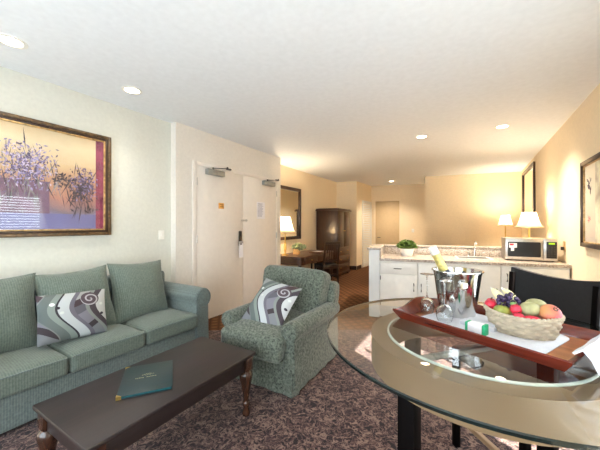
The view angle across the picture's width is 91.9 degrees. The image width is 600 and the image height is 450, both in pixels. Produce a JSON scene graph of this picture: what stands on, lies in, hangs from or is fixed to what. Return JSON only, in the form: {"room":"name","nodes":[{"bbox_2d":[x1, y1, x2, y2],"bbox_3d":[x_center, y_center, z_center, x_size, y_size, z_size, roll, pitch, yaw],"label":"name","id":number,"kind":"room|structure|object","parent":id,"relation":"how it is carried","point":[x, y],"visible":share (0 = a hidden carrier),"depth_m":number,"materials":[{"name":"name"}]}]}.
{"room":"hotel room","nodes":[
{"label":"hotel room","id":0,"kind":"room"},
{"bbox_2d":[0,66,170,281],"bbox_3d":[-3.036,0.015,2.277,0.500,2.790,4.180,0,0,31],"label":"wall","id":1,"kind":"structure","parent":0,"point":[140,143],"depth_m":3.29,"materials":[{"name":"paint"}]},
{"bbox_2d":[0,111,110,237],"bbox_3d":[-2.392,-0.435,2.817,0.041,1.090,1.030,0,0,31],"label":"framed picture","id":2,"kind":"object","parent":1,"relation":"attached to","point":[55,180],"visible":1,"depth_m":2.81,"materials":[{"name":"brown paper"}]},
{"bbox_2d":[158,230,163,239],"bbox_3d":[-1.816,0.130,3.807,0.018,0.120,0.080,0,0,31],"label":"light switch","id":3,"kind":"object","parent":1,"relation":"attached to","point":[160,232],"visible":1,"depth_m":3.80,"materials":[{"name":"white plastic"}]},
{"bbox_2d":[171,122,280,318],"bbox_3d":[-1.280,0.015,5.077,0.580,2.790,2.450,0,0,31],"label":"wall","id":4,"kind":"structure","parent":0,"point":[188,144],"depth_m":4.07,"materials":[{"name":"paint"}]},
{"bbox_2d":[197,165,242,317],"bbox_3d":[-1.156,0.245,4.522,0.202,2.306,0.980,0,0,31],"label":"door","id":5,"kind":"structure","parent":4,"relation":"in","point":[219,231],"depth_m":4.53,"materials":[{"name":"beige paint"}]},
{"bbox_2d":[219,203,223,208],"bbox_3d":[-1.236,-0.300,4.555,0.010,0.090,0.110,0,0,31],"label":"plaque","id":6,"kind":"object","parent":5,"relation":"attached to","point":[221,205],"visible":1,"depth_m":4.55,"materials":[{"name":"orange metal"}]},
{"bbox_2d":[239,241,242,257],"bbox_3d":[-0.981,0.405,4.828,0.004,0.270,0.100,0,0,31],"label":"hanger","id":7,"kind":"object","parent":5,"relation":"hanging from","point":[240,246],"visible":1,"depth_m":4.81,"materials":[{"name":"white paper"}]},
{"bbox_2d":[192,160,277,285],"bbox_3d":[-0.983,0.247,4.989,0.020,2.325,2.075,0,0,31],"label":"door frame","id":8,"kind":"structure","parent":4,"relation":"attached to","point":[194,163],"depth_m":4.14,"materials":[{"name":"beige paint"}]},
{"bbox_2d":[241,175,278,304],"bbox_3d":[-0.651,0.245,5.364,0.202,2.306,1.070,0,0,31],"label":"door","id":9,"kind":"structure","parent":4,"relation":"in","point":[259,235],"depth_m":5.30,"materials":[{"name":"beige paint"}]},
{"bbox_2d":[257,202,264,218],"bbox_3d":[-0.729,-0.270,5.405,0.003,0.310,0.240,0,0,31],"label":"notice sheet","id":10,"kind":"object","parent":9,"relation":"attached to","point":[260,205],"visible":1,"depth_m":5.39,"materials":[{"name":"white paper"}]},
{"bbox_2d":[0,266,575,449],"bbox_3d":[1.235,1.470,4.682,5.500,0.120,13.100,0,0,31],"label":"floor","id":11,"kind":"structure","parent":0,"point":[339,408],"depth_m":2.14,"materials":[{"name":"carpet"}]},
{"bbox_2d":[0,260,210,433],"bbox_3d":[-1.951,0.902,2.675,0.861,1.016,2.210,0,0,31],"label":"sofa","id":12,"kind":"object","parent":11,"relation":"on","point":[148,315],"visible":0.9,"depth_m":2.48,"materials":[{"name":"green fabric"}]},
{"bbox_2d":[0,273,36,353],"bbox_3d":[-2.345,0.706,2.183,0.317,0.611,0.608,0,0,31],"label":"cushion","id":13,"kind":"object","parent":12,"relation":"on","point":[18,310],"depth_m":2.26,"materials":[{"name":"green fabric"}]},
{"bbox_2d":[0,345,68,399],"bbox_3d":[-2.190,1.050,2.120,0.691,0.189,0.603,0,0,31],"label":"seat cushion","id":14,"kind":"object","parent":12,"relation":"on","point":[23,368],"depth_m":2.07,"materials":[{"name":"green fabric"}]},
{"bbox_2d":[35,289,107,346],"bbox_3d":[-1.920,0.765,2.463,0.187,0.396,0.504,0,0,37],"label":"throw pillow","id":15,"kind":"object","parent":12,"relation":"on","point":[60,317],"visible":1,"depth_m":2.39,"materials":[{"name":"fabric"}]},
{"bbox_2d":[35,265,116,345],"bbox_3d":[-2.051,0.716,2.677,0.317,0.624,0.619,0,0,31],"label":"cushion","id":16,"kind":"object","parent":12,"relation":"on","point":[96,278],"depth_m":2.69,"materials":[{"name":"green fabric"}]},
{"bbox_2d":[49,323,144,371],"bbox_3d":[-1.882,1.050,2.635,0.694,0.187,0.602,0,0,31],"label":"seat cushion","id":17,"kind":"object","parent":12,"relation":"on","point":[83,353],"depth_m":2.44,"materials":[{"name":"green fabric"}]},
{"bbox_2d":[107,260,166,322],"bbox_3d":[-1.756,0.705,3.169,0.327,0.621,0.616,0,0,31],"label":"cushion","id":18,"kind":"object","parent":12,"relation":"on","point":[136,291],"depth_m":3.03,"materials":[{"name":"green fabric"}]},
{"bbox_2d":[121,308,196,344],"bbox_3d":[-1.574,1.049,3.148,0.696,0.186,0.599,0,0,31],"label":"seat cushion","id":19,"kind":"object","parent":12,"relation":"on","point":[162,324],"depth_m":2.98,"materials":[{"name":"green fabric"}]},
{"bbox_2d":[32,336,255,449],"bbox_3d":[-0.871,1.180,1.852,0.596,0.460,1.112,0,0,31],"label":"coffee table","id":20,"kind":"object","parent":11,"relation":"on","point":[88,416],"visible":1,"depth_m":1.59,"materials":[{"name":"brown wood"}]},
{"bbox_2d":[116,360,172,400],"bbox_3d":[-0.939,0.941,1.788,0.281,0.018,0.362,0,0,-24],"label":"folder","id":21,"kind":"object","parent":20,"relation":"on","point":[145,379],"visible":1,"depth_m":1.75,"materials":[{"name":"teal leather"}]},
{"bbox_2d":[220,265,339,397],"bbox_3d":[-0.177,0.927,2.921,0.867,0.957,1.122,0,0,30],"label":"armchair","id":22,"kind":"object","parent":11,"relation":"on","point":[290,354],"visible":0.75,"depth_m":2.58,"materials":[{"name":"green fabric"}]},
{"bbox_2d":[220,309,304,365],"bbox_3d":[-0.237,0.996,2.829,0.660,0.280,0.890,0,0,30],"label":"seat cushion","id":23,"kind":"object","parent":22,"relation":"on","point":[269,341],"depth_m":2.46,"materials":[{"name":"green fabric"}]},
{"bbox_2d":[241,278,301,324],"bbox_3d":[-0.269,0.749,2.768,0.486,0.395,0.325,0,0,33],"label":"throw pillow","id":24,"kind":"object","parent":22,"relation":"on","point":[273,301],"visible":0.9,"depth_m":2.71,"materials":[{"name":"fabric"}]},
{"bbox_2d":[262,265,330,312],"bbox_3d":[-0.072,0.738,3.180,0.786,0.580,0.373,0,0,30],"label":"cushion","id":25,"kind":"object","parent":22,"relation":"on","point":[315,284],"depth_m":3.01,"materials":[{"name":"green fabric"}]},
{"bbox_2d":[281,250,332,279],"bbox_3d":[0.160,1.038,6.895,0.740,0.745,1.750,0,0,31],"label":"writing desk","id":26,"kind":"object","parent":11,"relation":"on","point":[305,257],"visible":0.58,"depth_m":6.32,"materials":[{"name":"brown wood"}]},
{"bbox_2d":[281,217,295,254],"bbox_3d":[-0.328,0.235,6.412,0.498,0.860,0.498,0,0,31],"label":"table lamp","id":27,"kind":"object","parent":26,"relation":"on","point":[286,225],"visible":0.77,"depth_m":6.29,"materials":[{"name":"white fabric"}]},
{"bbox_2d":[291,243,305,254],"bbox_3d":[-0.023,0.534,6.623,0.361,0.262,0.359,0,0,31],"label":"potted plant","id":28,"kind":"object","parent":26,"relation":"on","point":[297,247],"visible":1,"depth_m":6.55,"materials":[{"name":"green plant"}]},
{"bbox_2d":[314,242,339,283],"bbox_3d":[0.655,0.903,7.016,0.440,1.016,0.508,0,0,-27],"label":"desk chair","id":29,"kind":"object","parent":11,"relation":"on","point":[326,264],"visible":0.77,"depth_m":6.87,"materials":[{"name":"brown wood"}]},
{"bbox_2d":[315,208,351,275],"bbox_3d":[0.976,0.477,8.312,0.680,1.865,1.000,0,0,31],"label":"armoire","id":30,"kind":"object","parent":11,"relation":"on","point":[332,224],"visible":0.8,"depth_m":7.99,"materials":[{"name":"brown wood"}]},
{"bbox_2d":[380,261,417,315],"bbox_3d":[1.585,0.977,4.660,0.539,0.866,0.771,0,0,20],"label":"base cabinet","id":31,"kind":"object","parent":11,"relation":"on","point":[398,279],"visible":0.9,"depth_m":4.34,"materials":[{"name":"white paint"}]},
{"bbox_2d":[379,246,570,267],"bbox_3d":[2.511,0.462,4.368,2.482,0.161,0.806,0,0,20],"label":"countertop","id":32,"kind":"structure","parent":31,"relation":"on","point":[420,254],"depth_m":4.37,"materials":[{"name":"beige stone"}]},
{"bbox_2d":[396,239,417,255],"bbox_3d":[1.760,0.369,4.775,0.344,0.272,0.337,0,0,31],"label":"potted plant","id":33,"kind":"object","parent":32,"relation":"on","point":[407,247],"visible":1,"depth_m":4.69,"materials":[{"name":"green plant"}]},
{"bbox_2d":[400,248,413,255],"bbox_3d":[1.760,0.445,4.773,0.236,0.120,0.236,0,0,31],"label":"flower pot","id":34,"kind":"object","parent":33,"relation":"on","point":[404,251],"depth_m":4.69,"materials":[{"name":"white ceramic"}]},
{"bbox_2d":[455,256,493,259],"bbox_3d":[2.652,0.554,4.447,0.460,0.112,0.360,0,0,20],"label":"sink","id":35,"kind":"object","parent":32,"relation":"in","point":[458,257],"visible":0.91,"depth_m":4.56,"materials":[{"name":"white ceramic"}]},
{"bbox_2d":[467,241,484,256],"bbox_3d":[2.765,0.377,4.570,0.283,0.256,0.156,0,0,20],"label":"kitchen faucet","id":36,"kind":"object","parent":32,"relation":"on","point":[475,242],"visible":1,"depth_m":4.61,"materials":[{"name":"metal"}]},
{"bbox_2d":[501,237,557,261],"bbox_3d":[3.291,0.346,4.190,0.580,0.317,0.441,0,0,28],"label":"microwave","id":37,"kind":"object","parent":32,"relation":"on","point":[517,248],"visible":1,"depth_m":4.03,"materials":[{"name":"metal"}]},
{"bbox_2d":[418,262,499,304],"bbox_3d":[2.327,0.977,4.393,1.031,0.866,0.771,0,0,20],"label":"base cabinet","id":38,"kind":"object","parent":11,"relation":"on","point":[490,277],"visible":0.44,"depth_m":3.98,"materials":[{"name":"white paint"}]},
{"bbox_2d":[327,298,599,449],"bbox_3d":[0.807,0.955,1.319,1.360,0.910,1.360,0,0,31],"label":"dining table","id":39,"kind":"object","parent":11,"relation":"on","point":[548,414],"visible":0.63,"depth_m":0.95,"materials":[{"name":"clear glass"}]},
{"bbox_2d":[392,296,599,371],"bbox_3d":[0.893,0.459,1.382,0.476,0.080,0.772,0,0,-32],"label":"serving tray","id":40,"kind":"object","parent":39,"relation":"on","point":[562,358],"visible":0.55,"depth_m":1.22,"materials":[{"name":"brown wood"}]},
{"bbox_2d":[420,273,433,313],"bbox_3d":[0.707,0.378,1.614,0.074,0.214,0.074,0,0,31],"label":"wine glass","id":41,"kind":"object","parent":40,"relation":"on","point":[426,304],"visible":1,"depth_m":1.59,"materials":[{"name":"clear glass"}]},
{"bbox_2d":[420,297,433,313],"bbox_3d":[0.707,0.443,1.614,0.074,0.085,0.074,0,0,31],"label":"bowl","id":42,"kind":"object","parent":41,"relation":"on","point":[426,304],"depth_m":1.59,"materials":[{"name":"clear glass"}]},
{"bbox_2d":[421,312,569,353],"bbox_3d":[0.891,0.487,1.386,0.350,0.003,0.532,0,0,-32],"label":"cloth","id":43,"kind":"object","parent":40,"relation":"on","point":[545,347],"visible":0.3,"depth_m":1.23,"materials":[{"name":"white fabric"}]},
{"bbox_2d":[436,279,453,322],"bbox_3d":[0.734,0.382,1.472,0.081,0.206,0.081,0,0,31],"label":"wine glass","id":44,"kind":"object","parent":43,"relation":"on","point":[444,313],"visible":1,"depth_m":1.45,"materials":[{"name":"clear glass"}]},
{"bbox_2d":[436,304,453,322],"bbox_3d":[0.734,0.443,1.472,0.081,0.085,0.081,0,0,31],"label":"bowl","id":45,"kind":"object","parent":44,"relation":"on","point":[444,313],"depth_m":1.44,"materials":[{"name":"clear glass"}]},
{"bbox_2d":[431,266,483,318],"bbox_3d":[0.858,0.364,1.585,0.254,0.241,0.254,0,0,-30],"label":"ice bucket","id":46,"kind":"object","parent":43,"relation":"on","point":[461,294],"visible":0.93,"depth_m":1.50,"materials":[{"name":"metal"}]},
{"bbox_2d":[428,245,451,272],"bbox_3d":[0.819,0.298,1.586,0.232,0.375,0.086,0,0,-2],"label":"champagne bottle","id":47,"kind":"object","parent":46,"relation":"in","point":[441,266],"visible":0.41,"depth_m":1.57,"materials":[{"name":"yellow glass"}]},
{"bbox_2d":[465,320,488,335],"bbox_3d":[0.792,0.462,1.300,0.045,0.047,0.081,0,0,-37],"label":"gift box","id":48,"kind":"object","parent":43,"relation":"on","point":[473,326],"visible":0.8,"depth_m":1.28,"materials":[{"name":"white paper"}]},
{"bbox_2d":[460,317,496,331],"bbox_3d":[0.856,0.470,1.388,0.070,0.032,0.150,0,0,-39],"label":"folded napkin","id":49,"kind":"object","parent":43,"relation":"on","point":[492,328],"visible":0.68,"depth_m":1.38,"materials":[{"name":"white fabric"}]},
{"bbox_2d":[483,304,565,340],"bbox_3d":[0.999,0.433,1.307,0.294,0.106,0.215,0,0,37],"label":"fruit basket","id":50,"kind":"object","parent":43,"relation":"on","point":[540,329],"visible":0.81,"depth_m":1.23,"materials":[{"name":"beige wicker"}]},
{"bbox_2d":[484,298,496,308],"bbox_3d":[0.915,0.380,1.391,0.054,0.059,0.054,0,0,31],"label":"plum","id":51,"kind":"object","parent":50,"relation":"in","point":[490,303],"visible":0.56,"depth_m":1.37,"materials":[{"name":"red food"}]},
{"bbox_2d":[490,287,502,304],"bbox_3d":[0.964,0.359,1.392,0.036,0.110,0.100,0,0,-24],"label":"banana","id":52,"kind":"object","parent":50,"relation":"in","point":[495,292],"visible":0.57,"depth_m":1.40,"materials":[{"name":"food"}]},
{"bbox_2d":[493,305,511,314],"bbox_3d":[0.924,0.388,1.323,0.071,0.054,0.055,0,0,7],"label":"pear","id":53,"kind":"object","parent":50,"relation":"in","point":[500,308],"visible":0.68,"depth_m":1.31,"materials":[{"name":"green food"}]},
{"bbox_2d":[500,287,515,301],"bbox_3d":[1.012,0.359,1.388,0.036,0.108,0.090,0,0,-36],"label":"banana","id":54,"kind":"object","parent":50,"relation":"in","point":[505,291],"visible":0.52,"depth_m":1.39,"materials":[{"name":"food"}]},
{"bbox_2d":[496,292,521,307],"bbox_3d":[0.965,0.347,1.341,0.104,0.076,0.079,0,0,40],"label":"grape bunch","id":55,"kind":"object","parent":50,"relation":"in","point":[506,298],"visible":0.78,"depth_m":1.33,"materials":[{"name":"purple food"}]},
{"bbox_2d":[510,303,521,312],"bbox_3d":[0.960,0.372,1.288,0.046,0.052,0.046,0,0,31],"label":"plum","id":56,"kind":"object","parent":50,"relation":"in","point":[514,308],"visible":0.77,"depth_m":1.27,"materials":[{"name":"red food"}]},
{"bbox_2d":[513,312,523,317],"bbox_3d":[0.948,0.394,1.259,0.042,0.038,0.036,0,0,31],"label":"plum","id":57,"kind":"object","parent":50,"relation":"in","point":[518,314],"visible":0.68,"depth_m":1.25,"materials":[{"name":"red food"}]},
{"bbox_2d":[520,302,539,315],"bbox_3d":[1.008,0.369,1.271,0.079,0.060,0.068,0,0,20],"label":"melon","id":58,"kind":"object","parent":50,"relation":"in","point":[528,308],"visible":0.87,"depth_m":1.25,"materials":[{"name":"food"}]},
{"bbox_2d":[524,315,539,319],"bbox_3d":[0.984,0.401,1.231,0.064,0.030,0.040,0,0,31],"label":"plum","id":59,"kind":"object","parent":50,"relation":"on","point":[526,316],"visible":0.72,"depth_m":1.22,"materials":[{"name":"red food"}]},
{"bbox_2d":[525,299,545,306],"bbox_3d":[1.064,0.365,1.307,0.072,0.062,0.083,0,0,-42],"label":"melon","id":60,"kind":"object","parent":50,"relation":"in","point":[540,303],"visible":0.32,"depth_m":1.29,"materials":[{"name":"food"}]},
{"bbox_2d":[539,304,562,319],"bbox_3d":[1.062,0.374,1.231,0.078,0.079,0.076,0,0,34],"label":"pomegranate","id":61,"kind":"object","parent":50,"relation":"in","point":[547,311],"visible":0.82,"depth_m":1.21,"materials":[{"name":"orange food"}]},
{"bbox_2d":[572,334,599,375],"bbox_3d":[1.070,0.441,1.028,0.349,0.080,0.070,0,0,-32],"label":"linen napkin","id":62,"kind":"object","parent":40,"relation":"on","point":[591,349],"visible":1,"depth_m":0.95,"materials":[{"name":"white fabric"}]},
{"bbox_2d":[452,267,599,449],"bbox_3d":[1.266,0.845,1.662,0.531,1.130,0.512,0,0,-10],"label":"dining chair","id":63,"kind":"object","parent":11,"relation":"on","point":[579,300],"visible":0.27,"depth_m":1.62,"materials":[{"name":"black leather"}]},
{"bbox_2d":[500,266,569,295],"bbox_3d":[3.166,0.977,4.092,0.742,0.866,0.771,0,0,20],"label":"base cabinet","id":64,"kind":"object","parent":11,"relation":"on","point":[504,270],"visible":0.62,"depth_m":3.76,"materials":[{"name":"white paint"}]},
{"bbox_3d":[3.967,1.007,5.084,0.488,0.805,1.140,0,0,31],"label":"dresser","id":65,"kind":"object","parent":11,"relation":"on","visible":0},
{"bbox_2d":[514,212,544,237],"bbox_3d":[3.812,0.188,4.827,0.418,0.835,0.418,0,0,31],"label":"table lamp","id":66,"kind":"object","parent":65,"relation":"on","point":[528,220],"visible":0.85,"depth_m":4.73,"materials":[{"name":"white fabric"}]},
{"bbox_3d":[5.042,1.063,7.121,0.520,0.687,0.520,0,0,31],"label":"side table","id":67,"kind":"object","parent":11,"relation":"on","visible":0},
{"bbox_2d":[497,215,513,236],"bbox_3d":[5.042,0.235,7.121,0.368,0.970,0.368,0,0,31],"label":"table lamp","id":68,"kind":"object","parent":67,"relation":"on","point":[505,220],"visible":0.86,"depth_m":7.04,"materials":[{"name":"white fabric"}]},
{"bbox_2d":[0,0,599,185],"bbox_3d":[1.235,-1.440,4.682,5.500,0.120,13.100,0,0,31],"label":"ceiling","id":69,"kind":"structure","parent":0,"point":[334,90],"depth_m":2.59,"materials":[{"name":"white paint"}]},
{"bbox_2d":[0,33,27,49],"bbox_3d":[-2.170,-1.376,2.176,0.190,0.008,0.190,0,0,31],"label":"recessed light","id":70,"kind":"object","parent":69,"relation":"in","point":[11,41],"visible":1,"depth_m":2.18,"materials":[{"name":"white plastic"}]},
{"bbox_2d":[121,86,142,94],"bbox_3d":[-1.718,-1.376,2.967,0.190,0.008,0.190,0,0,31],"label":"recessed light","id":71,"kind":"object","parent":69,"relation":"in","point":[128,89],"visible":1,"depth_m":2.97,"materials":[{"name":"white plastic"}]},
{"bbox_2d":[415,135,427,138],"bbox_3d":[1.900,-1.376,4.528,0.190,0.008,0.190,0,0,31],"label":"recessed light","id":72,"kind":"object","parent":69,"relation":"in","point":[418,136],"visible":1,"depth_m":4.51,"materials":[{"name":"white plastic"}]},
{"bbox_2d":[494,124,510,128],"bbox_3d":[2.833,-1.376,4.061,0.190,0.008,0.190,0,0,31],"label":"recessed light","id":73,"kind":"object","parent":69,"relation":"in","point":[503,126],"visible":1,"depth_m":4.05,"materials":[{"name":"white plastic"}]},
{"bbox_2d":[281,165,336,267],"bbox_3d":[0.141,0.015,7.816,0.200,2.790,3.710,0,0,31],"label":"wall","id":74,"kind":"structure","parent":0,"point":[317,192],"depth_m":7.77,"materials":[{"name":"beige paint"}]},
{"bbox_2d":[281,185,300,239],"bbox_3d":[-0.281,-0.280,6.874,0.036,1.260,1.160,0,0,31],"label":"wall mirror","id":75,"kind":"object","parent":74,"relation":"attached to","point":[290,196],"visible":0.48,"depth_m":7.05,"materials":[{"name":"beige mirror"}]},
{"bbox_2d":[337,181,356,265],"bbox_3d":[1.505,0.015,9.340,0.663,2.790,0.200,0,0,20],"label":"wall","id":76,"kind":"structure","parent":0,"point":[346,191],"depth_m":9.19,"materials":[{"name":"beige paint"}]},
{"bbox_2d":[357,181,370,267],"bbox_3d":[2.095,0.015,9.749,0.150,2.790,1.371,0,0,33],"label":"wall","id":77,"kind":"structure","parent":0,"point":[363,190],"depth_m":9.48,"materials":[{"name":"beige paint"}]},
{"bbox_2d":[362,200,371,266],"bbox_3d":[2.279,0.290,9.862,0.043,2.200,0.860,0,0,33],"label":"door","id":78,"kind":"structure","parent":77,"relation":"in","point":[365,263],"depth_m":9.80,"materials":[{"name":"white paint"}]},
{"bbox_2d":[371,184,424,244],"bbox_3d":[3.611,0.015,9.983,2.283,2.790,0.200,0,0,20],"label":"wall","id":79,"kind":"structure","parent":0,"point":[412,196],"depth_m":9.85,"materials":[{"name":"beige paint"}]},
{"bbox_2d":[375,201,398,243],"bbox_3d":[3.019,0.287,10.046,0.792,2.225,0.079,0,0,20],"label":"door","id":80,"kind":"structure","parent":79,"relation":"in","point":[386,212],"depth_m":10.06,"materials":[{"name":"beige paint"}]},
{"bbox_2d":[374,199,400,243],"bbox_3d":[3.027,0.260,10.068,0.920,2.300,0.034,0,0,20],"label":"door frame","id":81,"kind":"structure","parent":79,"relation":"attached to","point":[399,200],"depth_m":9.93,"materials":[{"name":"beige paint"}]},
{"bbox_2d":[367,244,500,316],"bbox_3d":[2.468,0.879,4.471,2.696,1.062,0.970,0,0,20],"label":"wall","id":82,"kind":"structure","parent":0,"point":[374,249],"depth_m":4.47,"materials":[{"name":"white paint"}]},
{"bbox_2d":[425,172,520,245],"bbox_3d":[5.064,0.015,8.518,2.320,2.790,1.980,0,0,31],"label":"wall","id":83,"kind":"structure","parent":0,"point":[460,210],"depth_m":7.87,"materials":[{"name":"beige paint"}]},
{"bbox_2d":[521,84,599,280],"bbox_3d":[2.975,0.015,2.763,0.160,2.790,11.200,0,0,31],"label":"wall","id":84,"kind":"structure","parent":0,"point":[557,164],"depth_m":3.72,"materials":[{"name":"beige paint"}]},
{"bbox_2d":[522,161,534,211],"bbox_3d":[5.075,-0.640,6.460,0.036,1.260,1.600,0,0,31],"label":"wall mirror","id":85,"kind":"object","parent":84,"relation":"attached to","point":[528,176],"visible":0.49,"depth_m":6.30,"materials":[{"name":"brown mirror"}]},
{"bbox_2d":[523,167,532,211],"bbox_3d":[5.085,-0.640,6.454,0.012,1.140,1.480,0,0,31],"label":"mirror glass","id":86,"kind":"object","parent":85,"relation":"attached to","point":[528,173],"depth_m":6.42,"materials":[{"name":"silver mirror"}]},
{"bbox_2d":[560,241,565,251],"bbox_3d":[3.559,0.290,3.929,0.040,0.140,0.100,0,0,31],"label":"wall outlet","id":87,"kind":"object","parent":84,"relation":"attached to","point":[563,248],"visible":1,"depth_m":3.90,"materials":[{"name":"plastic"}]},
{"bbox_2d":[580,152,599,249],"bbox_3d":[2.940,-0.225,2.907,0.041,0.920,0.700,0,0,31],"label":"framed picture","id":88,"kind":"object","parent":84,"relation":"attached to","point":[589,168],"visible":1,"depth_m":3.00,"materials":[{"name":"brown wood"}]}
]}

